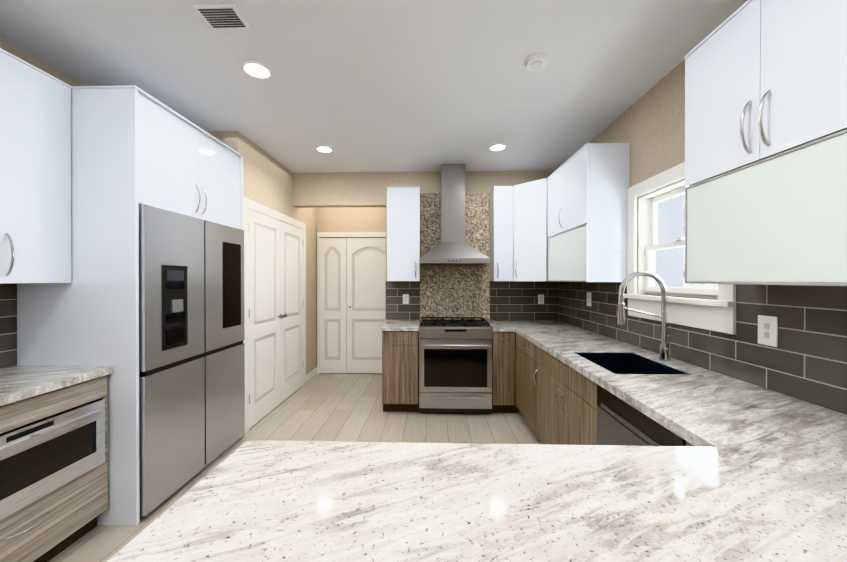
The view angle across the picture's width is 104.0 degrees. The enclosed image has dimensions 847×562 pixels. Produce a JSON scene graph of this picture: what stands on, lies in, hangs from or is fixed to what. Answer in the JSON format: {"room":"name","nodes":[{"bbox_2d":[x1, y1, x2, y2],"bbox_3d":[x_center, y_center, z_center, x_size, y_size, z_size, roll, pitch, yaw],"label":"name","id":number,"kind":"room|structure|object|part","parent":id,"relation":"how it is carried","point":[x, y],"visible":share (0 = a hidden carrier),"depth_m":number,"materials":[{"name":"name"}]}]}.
{"room":"kitchen","nodes":[
{"label":"kitchen","id":0,"kind":"room"},
{"bbox_2d":[0,40,81,366],"bbox_3d":[-2.450,0.038,0.393,0.120,2.740,5.430,0,0,2],"label":"wall","id":1,"kind":"structure","parent":0,"point":[32,61],"depth_m":2.01,"materials":[{"name":"beige paint"}]},
{"bbox_2d":[0,48,3,283],"bbox_3d":[-2.192,-0.548,1.404,0.338,1.122,0.330,0,0,2],"label":"upper cabinet","id":2,"kind":"object","parent":1,"relation":"attached to","point":[1,50],"depth_m":1.58,"materials":[{"name":"white"}]},
{"bbox_2d":[0,283,16,368],"bbox_3d":[-2.363,0.252,1.175,0.008,0.471,1.458,0,0,2],"label":"tile backsplash","id":3,"kind":"structure","parent":1,"relation":"attached to","point":[8,325],"depth_m":1.87,"materials":[{"name":"grey tile"}]},
{"bbox_2d":[4,50,71,283],"bbox_3d":[-2.183,-0.549,1.731,0.338,1.122,0.326,0,0,2],"label":"upper cabinet","id":4,"kind":"object","parent":1,"relation":"attached to","point":[35,174],"depth_m":1.72,"materials":[{"name":"white"}]},
{"bbox_2d":[206,131,224,143],"bbox_3d":[-2.047,0.026,3.038,0.540,2.740,0.120,0,0,2],"label":"wall","id":5,"kind":"structure","parent":0,"point":[219,135],"depth_m":2.97,"materials":[{"name":"beige paint"}]},
{"bbox_2d":[225,131,316,374],"bbox_3d":[-1.690,0.022,4.033,0.120,2.740,2.130,0,0,2],"label":"wall","id":6,"kind":"structure","parent":0,"point":[267,180],"depth_m":3.81,"materials":[{"name":"beige paint"}]},
{"bbox_2d":[243,197,305,433],"bbox_3d":[-1.620,0.314,3.727,0.032,2.160,1.480,0,0,2],"label":"door frame","id":7,"kind":"structure","parent":6,"relation":"attached to","point":[248,204],"depth_m":3.07,"materials":[{"name":"white paint"}]},
{"bbox_2d":[249,209,302,428],"bbox_3d":[-1.599,0.352,3.727,0.075,2.058,1.294,0,0,2],"label":"double door","id":8,"kind":"structure","parent":6,"relation":"in","point":[275,313],"depth_m":3.57,"materials":[{"name":"white paint"}]},
{"bbox_2d":[306,367,316,381],"bbox_3d":[-1.603,1.339,4.731,0.012,0.100,0.498,0,0,2],"label":"baseboard","id":9,"kind":"structure","parent":6,"relation":"attached to","point":[311,374],"depth_m":4.72,"materials":[{"name":"white paint"}]},
{"bbox_2d":[48,373,540,561],"bbox_3d":[-0.404,1.434,1.348,4.160,0.060,7.440,0,0,2],"label":"floor","id":10,"kind":"structure","parent":0,"point":[337,407],"depth_m":3.15,"materials":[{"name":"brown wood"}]},
{"bbox_2d":[0,375,107,561],"bbox_3d":[-2.059,0.965,1.510,0.596,0.876,0.774,0,0,2],"label":"base cabinet","id":11,"kind":"object","parent":10,"relation":"on","point":[49,526],"depth_m":1.60,"materials":[{"name":"brown wood"}]},
{"bbox_3d":[-1.990,0.834,1.511,0.458,0.353,0.677,0,0,2],"label":"microwave drawer","id":12,"kind":"part","parent":11,"relation":"part of","materials":[{"name":"silver metal"}]},
{"bbox_2d":[0,366,112,405],"bbox_3d":[-2.078,0.509,1.169,0.578,0.040,1.458,0,0,2],"label":"countertop","id":13,"kind":"structure","parent":11,"relation":"on","point":[18,383],"depth_m":1.67,"materials":[{"name":"white stone"}]},
{"bbox_2d":[16,85,243,525],"bbox_3d":[-1.969,0.143,2.431,0.726,2.512,1.079,0,0,2],"label":"tall cabinet","id":14,"kind":"object","parent":10,"relation":"on","point":[133,147],"visible":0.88,"depth_m":1.89,"materials":[{"name":"white wood"}]},
{"bbox_2d":[139,204,244,515],"bbox_3d":[-1.942,0.476,2.434,0.725,1.845,1.015,0,0,2],"label":"refrigerator","id":15,"kind":"object","parent":10,"relation":"on","point":[191,359],"visible":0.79,"depth_m":2.24,"materials":[{"name":"silver metal"}]},
{"bbox_2d":[382,331,418,411],"bbox_3d":[-0.237,0.956,3.755,0.381,0.875,0.671,0,0,2],"label":"base cabinet","id":16,"kind":"object","parent":10,"relation":"on","point":[400,371],"visible":1,"depth_m":3.45,"materials":[{"name":"brown wood"}]},
{"bbox_2d":[382,320,420,330],"bbox_3d":[-0.235,0.498,3.759,0.383,0.040,0.658,0,0,2],"label":"countertop","id":17,"kind":"structure","parent":16,"relation":"on","point":[401,325],"depth_m":3.56,"materials":[{"name":"white stone"}]},
{"bbox_2d":[419,317,492,413],"bbox_3d":[0.340,0.916,3.712,0.761,0.955,0.704,0,0,2],"label":"gas range","id":18,"kind":"object","parent":10,"relation":"on","point":[455,366],"visible":1,"depth_m":3.42,"materials":[{"name":"silver metal"}]},
{"bbox_2d":[492,332,515,412],"bbox_3d":[0.855,0.956,3.741,0.256,0.876,0.638,0,0,2],"label":"base cabinet","id":19,"kind":"object","parent":10,"relation":"on","point":[503,343],"depth_m":3.42,"materials":[{"name":"brown wood"}]},
{"bbox_2d":[486,320,494,331],"bbox_3d":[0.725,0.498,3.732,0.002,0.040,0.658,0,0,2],"label":"countertop","id":20,"kind":"structure","parent":19,"relation":"on","point":[493,325],"depth_m":3.56,"materials":[{"name":"white stone"}]},
{"bbox_2d":[499,320,846,507],"bbox_3d":[1.237,0.505,2.083,0.678,0.040,3.928,0,0,2],"label":"countertop","id":21,"kind":"structure","parent":19,"relation":"on","point":[732,409],"depth_m":1.35,"materials":[{"name":"white stone"}]},
{"bbox_2d":[576,353,687,373],"bbox_3d":[1.215,0.593,1.997,0.400,0.206,0.525,0,0,2],"label":"undermount sink","id":22,"kind":"object","parent":21,"relation":"in","point":[623,363],"visible":0.12,"depth_m":2.25,"materials":[{"name":"black metal"}]},
{"bbox_2d":[617,270,670,360],"bbox_3d":[1.343,0.210,2.011,0.311,0.550,0.083,0,0,2],"label":"pull-down faucet","id":23,"kind":"object","parent":21,"relation":"on","point":[665,348],"visible":1,"depth_m":2.01,"materials":[{"name":"silver metal"}]},
{"bbox_2d":[747,436,846,487],"bbox_3d":[1.170,0.512,0.555,0.390,0.040,0.870,0,0,2],"label":"countertop","id":24,"kind":"structure","parent":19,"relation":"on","point":[825,455],"depth_m":0.95,"materials":[{"name":"white stone"}]},
{"bbox_2d":[516,333,535,434],"bbox_3d":[1.273,0.959,3.029,0.658,0.876,0.757,0,0,2],"label":"base cabinet","id":25,"kind":"object","parent":10,"relation":"on","point":[525,349],"depth_m":3.03,"materials":[{"name":"brown wood"}]},
{"bbox_2d":[536,346,597,444],"bbox_3d":[1.250,0.962,2.195,0.658,0.876,0.946,0,0,2],"label":"base cabinet","id":26,"kind":"object","parent":10,"relation":"on","point":[553,399],"depth_m":2.17,"materials":[{"name":"brown wood"}]},
{"bbox_2d":[597,384,685,445],"bbox_3d":[1.208,0.968,1.421,0.642,0.871,0.592,0,0,2],"label":"dishwasher","id":27,"kind":"object","parent":10,"relation":"on","point":[621,422],"visible":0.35,"depth_m":1.47,"materials":[{"name":"silver metal"}]},
{"bbox_2d":[317,207,385,373],"bbox_3d":[0.027,0.018,4.991,3.260,2.740,0.120,0,0,2],"label":"wall","id":28,"kind":"structure","parent":0,"point":[356,219],"depth_m":4.96,"materials":[{"name":"beige paint"}]},
{"bbox_2d":[317,232,385,373],"bbox_3d":[-0.959,0.331,4.942,1.259,2.115,0.032,0,0,2],"label":"door frame","id":29,"kind":"structure","parent":28,"relation":"attached to","point":[351,234],"depth_m":4.94,"materials":[{"name":"white paint"}]},
{"bbox_2d":[319,238,385,372],"bbox_3d":[-0.990,0.367,4.931,1.144,2.018,0.055,0,0,2],"label":"hall door","id":30,"kind":"structure","parent":28,"relation":"in","point":[352,296],"depth_m":4.94,"materials":[{"name":"white paint"}]},
{"bbox_2d":[0,0,746,172],"bbox_3d":[-0.404,-1.376,1.336,4.160,0.080,7.440,0,0,2],"label":"ceiling","id":31,"kind":"structure","parent":0,"point":[393,85],"depth_m":2.06,"materials":[{"name":"white paint"}]},
{"bbox_2d":[193,4,249,29],"bbox_3d":[-1.014,-1.330,1.673,0.200,0.014,0.150,0,0,2],"label":"ceiling vent","id":32,"kind":"object","parent":31,"relation":"in","point":[221,16],"visible":1,"depth_m":1.66,"materials":[{"name":"white plastic"}]},
{"bbox_2d":[241,60,271,78],"bbox_3d":[-1.053,-1.334,2.094,0.174,0.018,0.174,0,0,2],"label":"recessed light","id":33,"kind":"object","parent":31,"relation":"in","point":[256,69],"visible":1,"depth_m":2.08,"materials":[{"name":"white plastic"}]},
{"bbox_2d":[315,145,332,152],"bbox_3d":[-1.008,-1.339,3.363,0.174,0.018,0.174,0,0,2],"label":"recessed light","id":34,"kind":"object","parent":31,"relation":"in","point":[323,149],"visible":1,"depth_m":3.36,"materials":[{"name":"white plastic"}]},
{"bbox_2d":[489,143,505,150],"bbox_3d":[0.742,-1.339,3.315,0.174,0.018,0.174,0,0,2],"label":"recessed light","id":35,"kind":"object","parent":31,"relation":"in","point":[497,147],"visible":1,"depth_m":3.31,"materials":[{"name":"white plastic"}]},
{"bbox_2d":[525,53,547,70],"bbox_3d":[0.685,-1.321,2.006,0.136,0.035,0.136,0,0,2],"label":"smoke detector","id":36,"kind":"object","parent":31,"relation":"attached to","point":[536,61],"visible":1,"depth_m":1.98,"materials":[{"name":"white plastic"}]},
{"bbox_2d":[293,170,555,322],"bbox_3d":[0.004,0.022,4.141,3.260,2.740,0.120,0,0,2],"label":"wall","id":37,"kind":"structure","parent":0,"point":[336,189],"depth_m":4.09,"materials":[{"name":"beige paint"}]},
{"bbox_2d":[387,187,420,280],"bbox_3d":[-0.225,-0.533,3.901,0.371,1.072,0.366,0,0,2],"label":"upper cabinet","id":38,"kind":"object","parent":37,"relation":"attached to","point":[403,230],"visible":1,"depth_m":3.76,"materials":[{"name":"white"}]},
{"bbox_2d":[419,164,489,264],"bbox_3d":[0.342,-0.767,3.805,0.761,1.156,0.504,0,0,2],"label":"hood chimney","id":39,"kind":"object","parent":37,"relation":"attached to","point":[453,247],"visible":1,"depth_m":3.80,"materials":[{"name":"silver metal"}]},
{"bbox_2d":[420,193,489,319],"bbox_3d":[0.383,-0.301,4.064,0.849,1.553,0.008,0,0,2],"label":"backsplash","id":40,"kind":"structure","parent":37,"relation":"attached to","point":[454,290],"depth_m":4.06,"materials":[{"name":"beige tile"}]},
{"bbox_2d":[386,281,556,319],"bbox_3d":[0.576,0.240,4.061,2.088,0.471,0.008,0,0,2],"label":"tile backsplash","id":41,"kind":"structure","parent":37,"relation":"attached to","point":[513,300],"depth_m":4.04,"materials":[{"name":"grey tile"}]},
{"bbox_2d":[403,294,408,303],"bbox_3d":[-0.218,0.222,4.074,0.072,0.116,0.008,0,0,2],"label":"electrical outlet","id":42,"kind":"object","parent":41,"relation":"attached to","point":[405,298],"visible":1,"depth_m":4.07,"materials":[{"name":"white plastic"}]},
{"bbox_2d":[538,294,543,303],"bbox_3d":[1.431,0.222,4.028,0.072,0.116,0.008,0,0,2],"label":"electrical outlet","id":43,"kind":"object","parent":41,"relation":"attached to","point":[540,298],"visible":1,"depth_m":4.03,"materials":[{"name":"white plastic"}]},
{"bbox_2d":[489,186,513,280],"bbox_3d":[0.907,-0.533,3.869,0.216,1.072,0.366,0,0,2],"label":"upper cabinet","id":44,"kind":"object","parent":37,"relation":"attached to","point":[501,232],"visible":1,"depth_m":3.73,"materials":[{"name":"white"}]},
{"bbox_2d":[513,178,547,280],"bbox_3d":[1.318,-0.533,3.738,0.606,1.072,0.606,0,0,2],"label":"upper cabinet","id":45,"kind":"object","parent":37,"relation":"attached to","point":[530,221],"visible":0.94,"depth_m":3.57,"materials":[{"name":"white"}]},
{"bbox_2d":[107,432,846,561],"bbox_3d":[0.151,0.512,0.583,1.410,0.040,0.870,0,0,2],"label":"countertop","id":46,"kind":"structure","parent":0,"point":[755,473],"depth_m":0.71,"materials":[{"name":"white stone"}]},
{"bbox_2d":[589,59,735,334],"bbox_3d":[1.616,0.034,1.286,0.120,2.740,7.440,0,0,2],"label":"wall","id":47,"kind":"structure","parent":0,"point":[649,126],"depth_m":2.27,"materials":[{"name":"beige paint"}]},
{"bbox_2d":[547,143,629,281],"bbox_3d":[1.418,-0.529,2.991,0.366,1.072,0.874,0,0,2],"label":"upper cabinet","id":48,"kind":"object","parent":47,"relation":"attached to","point":[588,184],"visible":0.96,"depth_m":2.56,"materials":[{"name":"white"}]},
{"bbox_2d":[624,162,735,333],"bbox_3d":[1.613,-0.222,2.095,0.169,0.975,0.900,0,0,2],"label":"double-hung window","id":49,"kind":"structure","parent":47,"relation":"in","point":[710,313],"depth_m":2.22,"materials":[{"name":"white paint"}]},
{"bbox_2d":[557,282,846,414],"bbox_3d":[1.571,0.248,2.072,0.008,0.471,3.928,0,0,2],"label":"tile backsplash","id":50,"kind":"structure","parent":47,"relation":"attached to","point":[805,359],"depth_m":1.51,"materials":[{"name":"grey tile"}]},
{"bbox_2d":[587,292,590,305],"bbox_3d":[1.593,0.176,3.188,0.008,0.132,0.084,0,0,2],"label":"electrical outlet","id":51,"kind":"object","parent":50,"relation":"attached to","point":[588,298],"visible":1,"depth_m":3.18,"materials":[{"name":"white plastic"}]},
{"bbox_2d":[758,315,777,346],"bbox_3d":[1.547,0.223,1.489,0.008,0.132,0.084,0,0,2],"label":"electrical outlet","id":52,"kind":"object","parent":50,"relation":"attached to","point":[768,330],"visible":1,"depth_m":1.48,"materials":[{"name":"white plastic"}]},
{"bbox_2d":[684,0,846,285],"bbox_3d":[1.388,-0.522,1.215,0.328,1.072,0.690,0,0,2],"label":"upper cabinet","id":53,"kind":"object","parent":47,"relation":"attached to","point":[766,142],"visible":1,"depth_m":1.15,"materials":[{"name":"white"}]},
{"label":"outside","id":54,"kind":"structure","parent":0,"visible":0},
{"bbox_2d":[683,194,717,287],"bbox_3d":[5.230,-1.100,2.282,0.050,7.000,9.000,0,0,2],"label":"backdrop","id":55,"kind":"structure","parent":54,"point":[699,285],"depth_m":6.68,"materials":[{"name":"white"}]}
]}

